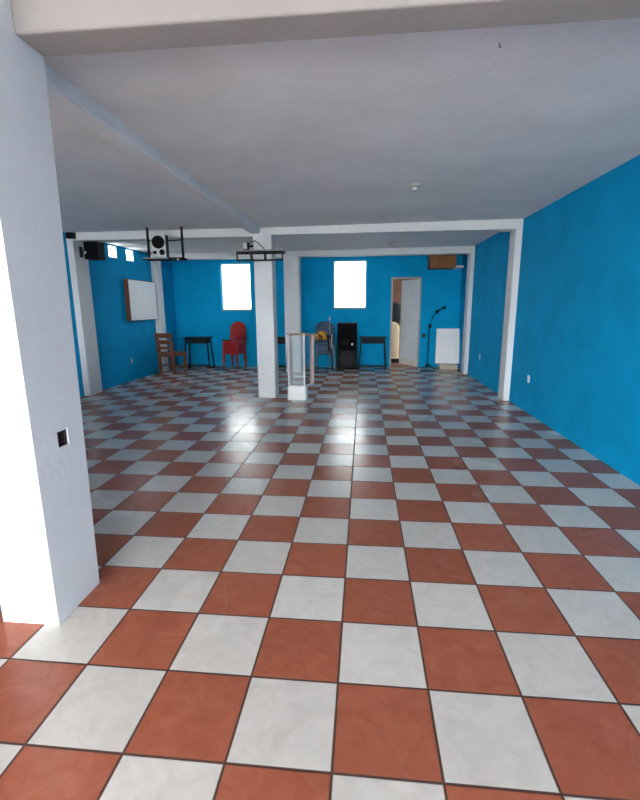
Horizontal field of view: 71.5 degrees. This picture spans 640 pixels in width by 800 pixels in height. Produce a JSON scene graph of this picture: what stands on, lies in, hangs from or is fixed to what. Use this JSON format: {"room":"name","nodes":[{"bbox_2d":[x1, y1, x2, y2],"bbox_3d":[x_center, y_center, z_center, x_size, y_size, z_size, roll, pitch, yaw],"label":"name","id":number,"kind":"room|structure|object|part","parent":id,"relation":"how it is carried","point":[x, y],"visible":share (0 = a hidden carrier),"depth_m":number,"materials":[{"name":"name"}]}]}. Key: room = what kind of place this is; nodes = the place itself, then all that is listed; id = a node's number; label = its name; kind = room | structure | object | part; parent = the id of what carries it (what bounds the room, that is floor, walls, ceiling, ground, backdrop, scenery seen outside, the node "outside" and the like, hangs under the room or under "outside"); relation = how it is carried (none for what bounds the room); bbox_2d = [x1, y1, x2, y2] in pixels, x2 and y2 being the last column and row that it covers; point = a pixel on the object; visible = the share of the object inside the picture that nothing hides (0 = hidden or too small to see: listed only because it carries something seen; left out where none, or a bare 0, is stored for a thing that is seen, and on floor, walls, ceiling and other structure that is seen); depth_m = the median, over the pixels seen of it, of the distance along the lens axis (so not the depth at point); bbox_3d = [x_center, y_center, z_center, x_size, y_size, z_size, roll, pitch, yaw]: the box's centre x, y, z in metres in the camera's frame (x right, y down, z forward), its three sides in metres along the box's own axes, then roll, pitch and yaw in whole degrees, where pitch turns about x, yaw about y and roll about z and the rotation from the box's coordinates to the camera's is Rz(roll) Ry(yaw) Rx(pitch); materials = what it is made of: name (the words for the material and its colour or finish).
{"room":"community hall","nodes":[
{"label":"community hall","id":0,"kind":"room"},
{"bbox_2d":[63,232,178,396],"bbox_3d":[-3.897,-1.232,6.419,0.060,2.600,8.923,1,12,5],"label":"wall","id":1,"kind":"structure","parent":0,"point":[119,340],"depth_m":8.23,"materials":[{"name":"blue paint"}]},
{"bbox_2d":[66,238,101,395],"bbox_3d":[-3.760,-1.340,7.105,0.120,2.530,0.350,1,12,5],"label":"pilaster","id":2,"kind":"object","parent":1,"relation":"attached to","point":[79,266],"visible":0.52,"depth_m":7.05,"materials":[{"name":"white paint"}]},
{"bbox_2d":[65,232,75,238],"bbox_3d":[-3.729,-2.459,6.650,0.120,0.085,0.076,1,12,5],"label":"junction box","id":3,"kind":"object","parent":2,"relation":"attached to","point":[69,235],"visible":1,"depth_m":6.62,"materials":[{"name":"black plastic"}]},
{"bbox_2d":[79,242,105,260],"bbox_3d":[-3.539,-2.297,6.870,0.339,0.255,0.216,1,12,5],"label":"speaker","id":4,"kind":"object","parent":2,"relation":"attached to","point":[94,251],"visible":1,"depth_m":6.78},
{"bbox_2d":[83,242,97,257],"bbox_3d":[-3.494,-2.276,6.772,0.210,0.231,0.008,1,12,5],"label":"grille","id":5,"kind":"object","parent":4,"relation":"attached to","point":[90,248],"depth_m":6.77,"materials":[{"name":"black metal"}]},
{"bbox_2d":[108,245,116,257],"bbox_3d":[-3.733,-2.650,7.948,0.056,0.210,0.270,1,12,5],"label":"window","id":6,"kind":"structure","parent":1,"relation":"in","point":[114,247],"depth_m":8.06,"materials":[{"name":"white paint"}]},
{"bbox_2d":[126,249,133,261],"bbox_3d":[-3.675,-2.772,8.533,0.056,0.210,0.270,1,12,5],"label":"window","id":7,"kind":"structure","parent":1,"relation":"in","point":[131,251],"depth_m":8.64,"materials":[{"name":"white glass"}]},
{"bbox_2d":[123,279,157,320],"bbox_3d":[-3.572,-1.992,8.911,0.093,0.775,1.110,1,12,5],"label":"whiteboard","id":8,"kind":"object","parent":1,"relation":"attached to","point":[140,296],"visible":1,"depth_m":8.76,"materials":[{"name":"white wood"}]},
{"bbox_2d":[150,254,168,371],"bbox_3d":[-3.498,-1.879,9.687,0.135,2.530,0.250,1,12,5],"label":"pilaster","id":9,"kind":"object","parent":1,"relation":"attached to","point":[156,273],"visible":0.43,"depth_m":9.59,"materials":[{"name":"white paint"}]},
{"bbox_2d":[172,254,462,366],"bbox_3d":[-0.150,-2.081,10.364,6.625,2.600,0.130,1,12,5],"label":"wall","id":10,"kind":"structure","parent":0,"point":[197,285],"depth_m":10.28,"materials":[{"name":"blue paint"}]},
{"bbox_2d":[220,263,251,310],"bbox_3d":[-1.962,-2.636,10.411,0.730,1.075,0.122,1,12,5],"label":"window","id":11,"kind":"structure","parent":10,"relation":"in","point":[237,263],"depth_m":10.45,"materials":[{"name":"white metal"}]},
{"bbox_3d":[-1.960,-2.115,10.498,0.730,0.020,0.080,1,12,5],"label":"sill","id":12,"kind":"part","parent":11,"relation":"part of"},
{"bbox_2d":[333,260,366,308],"bbox_3d":[0.683,-2.625,10.152,0.764,1.070,0.122,1,12,5],"label":"window","id":13,"kind":"structure","parent":10,"relation":"in","point":[358,260],"depth_m":10.18,"materials":[{"name":"white metal"}]},
{"bbox_3d":[0.685,-2.107,10.238,0.764,0.020,0.080,1,12,5],"label":"sill","id":14,"kind":"part","parent":13,"relation":"part of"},
{"bbox_2d":[389,277,421,366],"bbox_3d":[1.973,-1.821,10.453,0.670,2.025,0.631,1,12,5],"label":"door","id":15,"kind":"structure","parent":10,"relation":"in","point":[411,289],"depth_m":10.38,"materials":[{"name":"paint"}]},
{"bbox_3d":[2.091,-0.916,10.662,0.006,0.135,0.624,-7,13,-27],"label":"kick plate","id":16,"kind":"part","parent":15,"relation":"part of","materials":[{"name":"silver metal"}]},
{"bbox_2d":[428,255,456,269],"bbox_3d":[2.630,-3.013,9.601,0.530,0.345,0.437,1,12,5],"label":"wooden box","id":17,"kind":"object","parent":10,"relation":"attached to","point":[435,262],"visible":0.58,"depth_m":9.40,"materials":[{"name":"brown wood"}]},
{"bbox_3d":[2.564,-2.969,9.396,0.390,0.295,0.006,1,12,5],"label":"panel","id":18,"kind":"part","parent":17,"relation":"part of","materials":[{"name":"brown wood"}]},
{"bbox_2d":[0,356,639,799],"bbox_3d":[-0.691,0.655,3.909,7.150,0.120,18.800,1,12,5],"label":"floor","id":19,"kind":"structure","parent":0,"point":[393,583],"depth_m":2.06,"materials":[{"name":"tile"}]},
{"bbox_2d":[0,0,99,624],"bbox_3d":[-1.278,-0.288,1.904,0.273,2.550,0.363,1,12,5],"label":"column","id":20,"kind":"structure","parent":19,"relation":"on","point":[49,565],"depth_m":1.86,"materials":[{"name":"white paint"}]},
{"bbox_2d":[154,333,187,373],"bbox_3d":[-3.218,-1.025,9.643,0.430,0.872,0.479,5,13,23],"label":"wooden chair","id":21,"kind":"object","parent":19,"relation":"on","point":[172,354],"visible":1,"depth_m":9.48,"materials":[{"name":"brown wood"}]},
{"bbox_3d":[-3.463,-1.002,9.541,0.055,0.872,0.094,5,13,23],"label":"leg","id":22,"kind":"part","parent":21,"relation":"part of","materials":[{"name":"brown wood"}]},
{"bbox_3d":[-3.285,-0.952,9.495,0.316,0.060,0.024,5,13,23],"label":"rail","id":23,"kind":"part","parent":21,"relation":"part of","materials":[{"name":"brown wood"}]},
{"bbox_3d":[-3.123,-0.975,9.399,0.055,0.872,0.094,5,13,23],"label":"leg","id":24,"kind":"part","parent":21,"relation":"part of","materials":[{"name":"brown wood"}]},
{"bbox_3d":[-3.200,-1.035,9.686,0.430,0.022,0.385,5,13,23],"label":"seat","id":25,"kind":"part","parent":21,"relation":"part of","materials":[{"name":"brown wood"}]},
{"bbox_3d":[-2.966,-0.832,9.802,0.052,0.425,0.050,5,13,23],"label":"leg","id":26,"kind":"part","parent":21,"relation":"part of","materials":[{"name":"brown wood"}]},
{"bbox_2d":[182,337,215,368],"bbox_3d":[-2.855,-1.123,10.484,0.630,0.714,0.420,1,12,5],"label":"school desk","id":27,"kind":"object","parent":19,"relation":"on","point":[188,340],"visible":0.92,"depth_m":10.33,"materials":[{"name":"laminate"}]},
{"bbox_2d":[185,338,209,343],"bbox_3d":[-2.857,-1.393,10.433,0.480,0.114,0.350,1,12,5],"label":"tray","id":28,"kind":"object","parent":27,"relation":"on","point":[187,340],"depth_m":10.27,"materials":[{"name":"metal"}]},
{"bbox_3d":[-2.869,-0.814,10.386,0.556,0.030,0.022,1,12,5],"label":"foot rail","id":29,"kind":"part","parent":27,"relation":"part of","materials":[{"name":"black metal"}]},
{"bbox_3d":[-2.592,-1.094,10.326,0.036,0.664,0.119,-6,13,-27],"label":"leg","id":30,"kind":"part","parent":27,"relation":"part of","materials":[{"name":"black paint"}]},
{"bbox_3d":[-2.566,-1.149,10.589,0.036,0.664,0.119,9,15,37],"label":"leg","id":31,"kind":"part","parent":27,"relation":"part of","materials":[{"name":"black paint"}]},
{"bbox_2d":[223,335,246,368],"bbox_3d":[-1.977,-1.177,10.334,0.416,0.872,0.458,4,13,21],"label":"plastic chair","id":32,"kind":"object","parent":19,"relation":"on","point":[226,352],"visible":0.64,"depth_m":10.28,"materials":[{"name":"red plastic"}]},
{"bbox_3d":[-1.987,-1.115,10.318,0.388,0.136,0.371,4,13,21],"label":"seat","id":33,"kind":"part","parent":32,"relation":"part of","materials":[{"name":"red plastic"}]},
{"bbox_2d":[223,332,246,366],"bbox_3d":[-1.977,-1.240,10.320,0.416,0.872,0.458,4,13,21],"label":"plastic chair","id":34,"kind":"object","parent":32,"relation":"on","point":[227,349],"visible":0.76,"depth_m":10.19,"materials":[{"name":"red plastic"}]},
{"bbox_3d":[-1.988,-1.178,10.305,0.388,0.136,0.371,4,13,21],"label":"seat","id":35,"kind":"part","parent":34,"relation":"part of","materials":[{"name":"red plastic"}]},
{"bbox_2d":[223,325,246,363],"bbox_3d":[-1.978,-1.302,10.307,0.416,0.872,0.458,4,13,21],"label":"plastic chair","id":36,"kind":"object","parent":34,"relation":"on","point":[240,346],"visible":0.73,"depth_m":10.20,"materials":[{"name":"red plastic"}]},
{"bbox_3d":[-1.988,-1.240,10.292,0.388,0.136,0.371,4,13,21],"label":"seat","id":37,"kind":"part","parent":36,"relation":"part of","materials":[{"name":"red plastic"}]},
{"bbox_2d":[222,322,246,360],"bbox_3d":[-1.978,-1.365,10.294,0.416,0.872,0.458,4,13,21],"label":"plastic chair","id":38,"kind":"object","parent":36,"relation":"on","point":[238,327],"visible":0.99,"depth_m":10.35,"materials":[{"name":"red plastic"}]},
{"bbox_3d":[-2.212,-1.086,10.229,0.064,0.356,0.061,4,13,21],"label":"leg","id":39,"kind":"part","parent":38,"relation":"part of","materials":[{"name":"red plastic"}]},
{"bbox_3d":[-1.989,-1.303,10.279,0.388,0.136,0.371,4,13,21],"label":"seat","id":40,"kind":"part","parent":38,"relation":"part of","materials":[{"name":"red plastic"}]},
{"bbox_3d":[-1.886,-1.062,10.103,0.064,0.356,0.061,4,13,21],"label":"leg","id":41,"kind":"part","parent":38,"relation":"part of","materials":[{"name":"red plastic"}]},
{"bbox_3d":[-1.917,-1.606,10.406,0.416,0.447,0.118,4,13,21],"label":"backrest","id":42,"kind":"part","parent":38,"relation":"part of","materials":[{"name":"red plastic"}]},
{"bbox_2d":[253,228,278,397],"bbox_3d":[-0.816,-1.295,6.783,0.273,2.530,0.270,1,12,5],"label":"column","id":43,"kind":"structure","parent":19,"relation":"on","point":[264,271],"depth_m":6.67,"materials":[{"name":"white paint"}]},
{"bbox_2d":[243,242,252,249],"bbox_3d":[-1.043,-2.243,6.487,0.145,0.100,0.086,1,12,5],"label":"light","id":44,"kind":"object","parent":43,"relation":"attached to","point":[246,246],"visible":0.98,"depth_m":6.46,"materials":[{"name":"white plastic"}]},
{"bbox_2d":[235,249,285,261],"bbox_3d":[-0.846,-2.065,6.384,0.690,0.153,0.199,1,12,5],"label":"frame","id":45,"kind":"object","parent":43,"relation":"attached to","point":[267,251],"visible":1,"depth_m":6.29,"materials":[{"name":"black paint"}]},
{"bbox_3d":[-0.855,-2.094,6.292,0.670,0.022,0.022,1,12,5],"label":"rail","id":46,"kind":"part","parent":45,"relation":"part of","materials":[{"name":"black metal"}]},
{"bbox_3d":[-0.854,-1.984,6.315,0.670,0.022,0.022,1,12,5],"label":"rail","id":47,"kind":"part","parent":45,"relation":"part of","materials":[{"name":"black metal"}]},
{"bbox_3d":[-0.838,-2.129,6.460,0.630,0.022,0.022,1,12,5],"label":"rail","id":48,"kind":"part","parent":45,"relation":"part of","materials":[{"name":"black metal"}]},
{"bbox_2d":[277,337,285,366],"bbox_3d":[-0.924,-1.078,10.200,0.630,0.714,0.420,1,12,5],"label":"school desk","id":49,"kind":"object","parent":19,"relation":"on","point":[281,340],"visible":0.1,"depth_m":9.98,"materials":[{"name":"laminate"}]},
{"bbox_2d":[278,339,284,343],"bbox_3d":[-0.925,-1.348,10.149,0.480,0.114,0.350,1,12,5],"label":"tray","id":50,"kind":"object","parent":49,"relation":"on","point":[280,341],"depth_m":9.98,"materials":[{"name":"metal"}]},
{"bbox_2d":[283,256,301,372],"bbox_3d":[-0.572,-1.847,9.425,0.320,2.530,0.250,1,12,5],"label":"column","id":51,"kind":"structure","parent":19,"relation":"on","point":[292,268],"depth_m":9.29,"materials":[{"name":"white paint"}]},
{"bbox_2d":[286,333,313,399],"bbox_3d":[-0.300,-0.525,6.798,0.402,1.008,0.336,1,12,5],"label":"lectern","id":52,"kind":"object","parent":19,"relation":"on","point":[295,392],"visible":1,"depth_m":6.73,"materials":[{"name":"white metal"}]},
{"bbox_3d":[-0.472,-0.588,6.647,0.022,0.784,0.022,1,12,5],"label":"post","id":53,"kind":"part","parent":52,"relation":"part of","materials":[{"name":"white metal"}]},
{"bbox_3d":[-0.452,-0.629,6.942,0.050,0.744,0.030,1,12,5],"label":"post","id":54,"kind":"part","parent":52,"relation":"part of","materials":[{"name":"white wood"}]},
{"bbox_3d":[-0.236,-0.585,6.625,0.022,0.784,0.022,1,12,5],"label":"post","id":55,"kind":"part","parent":52,"relation":"part of","materials":[{"name":"white metal"}]},
{"bbox_3d":[-0.123,-0.625,6.911,0.060,0.744,0.030,1,12,5],"label":"post","id":56,"kind":"part","parent":52,"relation":"part of","materials":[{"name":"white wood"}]},
{"bbox_2d":[315,347,334,369],"bbox_3d":[0.115,-1.147,10.117,0.447,0.872,0.509,-1,12,0],"label":"plastic chair","id":57,"kind":"object","parent":19,"relation":"on","point":[319,353],"visible":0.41,"depth_m":9.90,"materials":[{"name":"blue plastic"}]},
{"bbox_2d":[315,332,334,366],"bbox_3d":[0.115,-1.210,10.104,0.447,0.872,0.509,-1,12,0],"label":"plastic chair","id":58,"kind":"object","parent":57,"relation":"on","point":[319,350],"visible":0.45,"depth_m":9.89,"materials":[{"name":"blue plastic"}]},
{"bbox_2d":[315,324,334,363],"bbox_3d":[0.114,-1.273,10.091,0.447,0.872,0.509,-1,12,0],"label":"plastic chair","id":59,"kind":"object","parent":58,"relation":"on","point":[319,347],"visible":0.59,"depth_m":9.90,"materials":[{"name":"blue plastic"}]},
{"bbox_2d":[315,321,334,360],"bbox_3d":[0.114,-1.335,10.078,0.447,0.872,0.509,-1,12,0],"label":"plastic chair","id":60,"kind":"object","parent":59,"relation":"on","point":[324,326],"visible":0.75,"depth_m":10.20,"materials":[{"name":"blue plastic"}]},
{"bbox_2d":[314,330,326,340],"bbox_3d":[0.017,-1.430,9.859,0.367,0.229,0.287,1,12,5],"label":"bunch","id":61,"kind":"object","parent":60,"relation":"on","point":[321,335],"visible":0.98,"depth_m":9.84,"materials":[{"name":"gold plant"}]},
{"bbox_3d":[0.115,-1.273,10.057,0.418,0.136,0.412,-1,12,0],"label":"seat","id":62,"kind":"part","parent":60,"relation":"part of","materials":[{"name":"plastic"}]},
{"bbox_3d":[0.111,-1.582,10.220,0.447,0.447,0.132,-1,12,0],"label":"backrest","id":63,"kind":"part","parent":60,"relation":"part of","materials":[{"name":"plastic"}]},
{"bbox_3d":[0.115,-1.210,10.070,0.418,0.136,0.412,-1,12,0],"label":"seat","id":64,"kind":"part","parent":59,"relation":"part of","materials":[{"name":"grey plastic"}]},
{"bbox_3d":[0.116,-1.147,10.083,0.418,0.136,0.412,-1,12,0],"label":"seat","id":65,"kind":"part","parent":58,"relation":"part of","materials":[{"name":"grey plastic"}]},
{"bbox_3d":[0.116,-1.085,10.096,0.418,0.136,0.412,-1,12,0],"label":"seat","id":66,"kind":"part","parent":57,"relation":"part of","materials":[{"name":"grey plastic"}]},
{"bbox_2d":[324,317,334,370],"bbox_3d":[0.215,-1.228,9.749,0.240,1.175,0.236,1,12,5],"label":"microphone stand","id":67,"kind":"object","parent":19,"relation":"on","point":[329,337],"visible":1,"depth_m":9.72,"materials":[{"name":"silver metal"}]},
{"bbox_2d":[337,322,356,368],"bbox_3d":[0.625,-1.246,10.177,0.444,1.030,0.398,1,12,5],"label":"floor speaker","id":68,"kind":"object","parent":19,"relation":"on","point":[346,331],"visible":1,"depth_m":10.00,"materials":[{"name":"black plastic"}]},
{"bbox_2d":[338,324,355,349],"bbox_3d":[0.607,-1.405,9.964,0.410,0.590,0.012,1,12,5],"label":"grille","id":69,"kind":"object","parent":68,"relation":"attached to","point":[346,332],"depth_m":9.96,"materials":[{"name":"black metal"}]},
{"bbox_2d":[358,336,386,369],"bbox_3d":[1.191,-1.072,10.095,0.630,0.714,0.420,1,12,5],"label":"school desk","id":70,"kind":"object","parent":19,"relation":"on","point":[364,339],"visible":1,"depth_m":9.93,"materials":[{"name":"metal"}]},
{"bbox_3d":[0.902,-1.050,9.990,0.036,0.664,0.119,9,15,37],"label":"leg","id":71,"kind":"part","parent":70,"relation":"part of","materials":[{"name":"black paint"}]},
{"bbox_3d":[1.177,-0.763,9.997,0.556,0.030,0.022,1,12,5],"label":"foot rail","id":72,"kind":"part","parent":70,"relation":"part of","materials":[{"name":"black metal"}]},
{"bbox_2d":[362,339,383,343],"bbox_3d":[1.189,-1.342,10.044,0.480,0.114,0.350,1,12,5],"label":"tray","id":73,"kind":"object","parent":70,"relation":"on","point":[364,341],"depth_m":9.88,"materials":[{"name":"metal"}]},
{"bbox_3d":[1.454,-1.043,9.937,0.071,0.664,0.096,1,12,5],"label":"leg","id":74,"kind":"part","parent":70,"relation":"part of","materials":[{"name":"black paint"}]},
{"bbox_2d":[391,322,399,362],"bbox_3d":[1.817,-1.447,11.177,0.350,1.020,0.132,1,12,5],"label":"mattress","id":75,"kind":"object","parent":19,"relation":"on","point":[395,327],"visible":0.59,"depth_m":11.12,"materials":[{"name":"beige fabric"}]},
{"bbox_2d":[392,302,400,337],"bbox_3d":[1.927,-1.784,11.613,0.517,1.500,0.364,1,12,5],"label":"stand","id":76,"kind":"object","parent":19,"relation":"on","point":[396,309],"visible":0.25,"depth_m":11.37,"materials":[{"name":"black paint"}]},
{"bbox_2d":[422,306,445,367],"bbox_3d":[2.540,-1.406,9.993,0.488,1.381,0.253,1,12,5],"label":"boom stand","id":77,"kind":"object","parent":19,"relation":"on","point":[443,307],"visible":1,"depth_m":9.95,"materials":[{"name":"black paint"}]},
{"bbox_2d":[438,363,457,368],"bbox_3d":[2.878,-0.769,10.053,0.385,0.115,0.320,1,12,5],"label":"block","id":78,"kind":"object","parent":19,"relation":"on","point":[440,366],"visible":0.8,"depth_m":9.90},
{"bbox_2d":[435,329,459,363],"bbox_3d":[2.863,-1.213,10.009,0.532,0.768,0.169,1,12,5],"label":"panel","id":79,"kind":"object","parent":78,"relation":"on","point":[447,340],"visible":1,"depth_m":10.00,"materials":[{"name":"white"}]},
{"bbox_2d":[10,0,639,253],"bbox_3d":[-0.910,-1.776,2.491,6.925,0.220,15.783,1,12,5],"label":"ceiling","id":80,"kind":"structure","parent":0,"point":[337,130],"depth_m":2.92,"materials":[{"name":"white paint"}]},
{"bbox_2d":[45,64,259,233],"bbox_3d":[-1.176,-2.006,4.099,0.176,0.180,4.760,1,12,5],"label":"beam","id":81,"kind":"structure","parent":80,"relation":"attached to","point":[62,94],"depth_m":2.88,"materials":[{"name":"white paint"}]},
{"bbox_2d":[72,228,252,242],"bbox_3d":[-2.385,-2.515,6.674,2.870,0.215,0.248,1,12,5],"label":"beam","id":82,"kind":"structure","parent":80,"relation":"attached to","point":[238,233],"depth_m":6.58,"materials":[{"name":"white paint"}]},
{"bbox_2d":[142,227,186,260],"bbox_3d":[-2.220,-2.210,6.320,0.579,0.470,0.230,1,12,5],"label":"shelf","id":83,"kind":"object","parent":80,"relation":"hanging from","point":[149,258],"visible":0.93,"depth_m":6.30,"materials":[{"name":"black metal"}]},
{"bbox_3d":[-2.455,-2.240,6.353,0.028,0.420,0.024,1,12,5],"label":"hanger rod","id":84,"kind":"part","parent":83,"relation":"part of","materials":[{"name":"black paint"}]},
{"bbox_2d":[151,234,168,256],"bbox_3d":[-2.274,-2.184,6.325,0.200,0.315,0.172,-1,12,-2],"label":"speaker","id":85,"kind":"object","parent":83,"relation":"on","point":[159,242],"visible":0.97,"depth_m":6.26},
{"bbox_3d":[-2.227,-1.986,6.276,0.579,0.018,0.008,1,12,5],"label":"rail","id":86,"kind":"part","parent":83,"relation":"part of","materials":[{"name":"black metal"}]},
{"bbox_3d":[-1.952,-2.234,6.304,0.028,0.420,0.024,1,12,5],"label":"hanger rod","id":87,"kind":"part","parent":83,"relation":"part of","materials":[{"name":"black paint"}]},
{"bbox_2d":[169,252,281,259],"bbox_3d":[-2.161,-3.063,9.305,2.800,0.215,0.235,1,12,5],"label":"beam","id":88,"kind":"structure","parent":80,"relation":"attached to","point":[217,255],"depth_m":9.22,"materials":[{"name":"white paint"}]},
{"bbox_2d":[11,0,639,55],"bbox_3d":[0.655,-1.477,1.563,3.625,0.210,0.165,1,12,5],"label":"beam","id":89,"kind":"structure","parent":80,"relation":"attached to","point":[51,27],"depth_m":1.63,"materials":[{"name":"beige paint"}]},
{"bbox_2d":[283,246,470,256],"bbox_3d":[1.124,-3.027,8.988,3.800,0.205,0.235,1,12,5],"label":"beam","id":90,"kind":"structure","parent":80,"relation":"attached to","point":[446,250],"depth_m":8.88,"materials":[{"name":"white paint"}]},
{"bbox_2d":[271,219,516,236],"bbox_3d":[0.899,-2.482,6.357,3.730,0.198,0.248,1,12,5],"label":"beam","id":91,"kind":"structure","parent":80,"relation":"attached to","point":[504,225],"depth_m":6.25,"materials":[{"name":"white paint"}]},
{"bbox_2d":[409,182,420,191],"bbox_3d":[0.906,-2.029,4.246,0.114,0.062,0.114,1,12,5],"label":"holder","id":92,"kind":"object","parent":80,"relation":"attached to","point":[415,185],"visible":1,"depth_m":4.22,"materials":[{"name":"white plastic"}]},
{"bbox_2d":[412,186,417,191],"bbox_3d":[0.906,-2.017,4.249,0.060,0.038,0.060,1,12,5],"label":"bulb","id":93,"kind":"object","parent":92,"relation":"attached to","point":[414,188],"depth_m":4.23,"materials":[{"name":"white glass"}]},
{"bbox_3d":[0.906,-2.046,4.243,0.114,0.026,0.114,1,12,5],"label":"plate","id":94,"kind":"part","parent":92,"relation":"part of","materials":[{"name":"white plastic"}]},
{"bbox_2d":[393,279,414,355],"bbox_3d":[2.634,-2.542,12.484,2.250,2.600,0.150,1,12,5],"label":"wall","id":95,"kind":"structure","parent":0,"point":[397,283],"depth_m":12.35,"materials":[{"name":"brown paint"}]},
{"bbox_2d":[457,155,639,485],"bbox_3d":[2.798,-1.143,5.747,0.150,2.600,8.983,1,12,5],"label":"wall","id":96,"kind":"structure","parent":0,"point":[577,332],"depth_m":4.51,"materials":[{"name":"blue paint"}]},
{"bbox_2d":[461,245,474,373],"bbox_3d":[3.019,-1.813,9.052,0.100,2.563,0.260,1,12,5],"label":"pilaster","id":97,"kind":"object","parent":96,"relation":"attached to","point":[470,262],"visible":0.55,"depth_m":8.98,"materials":[{"name":"white paint"}]},
{"bbox_2d":[498,219,523,400],"bbox_3d":[2.756,-1.266,6.432,0.108,2.563,0.260,1,12,5],"label":"pilaster","id":98,"kind":"object","parent":96,"relation":"attached to","point":[515,243],"visible":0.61,"depth_m":6.36,"materials":[{"name":"white paint"}]}
]}

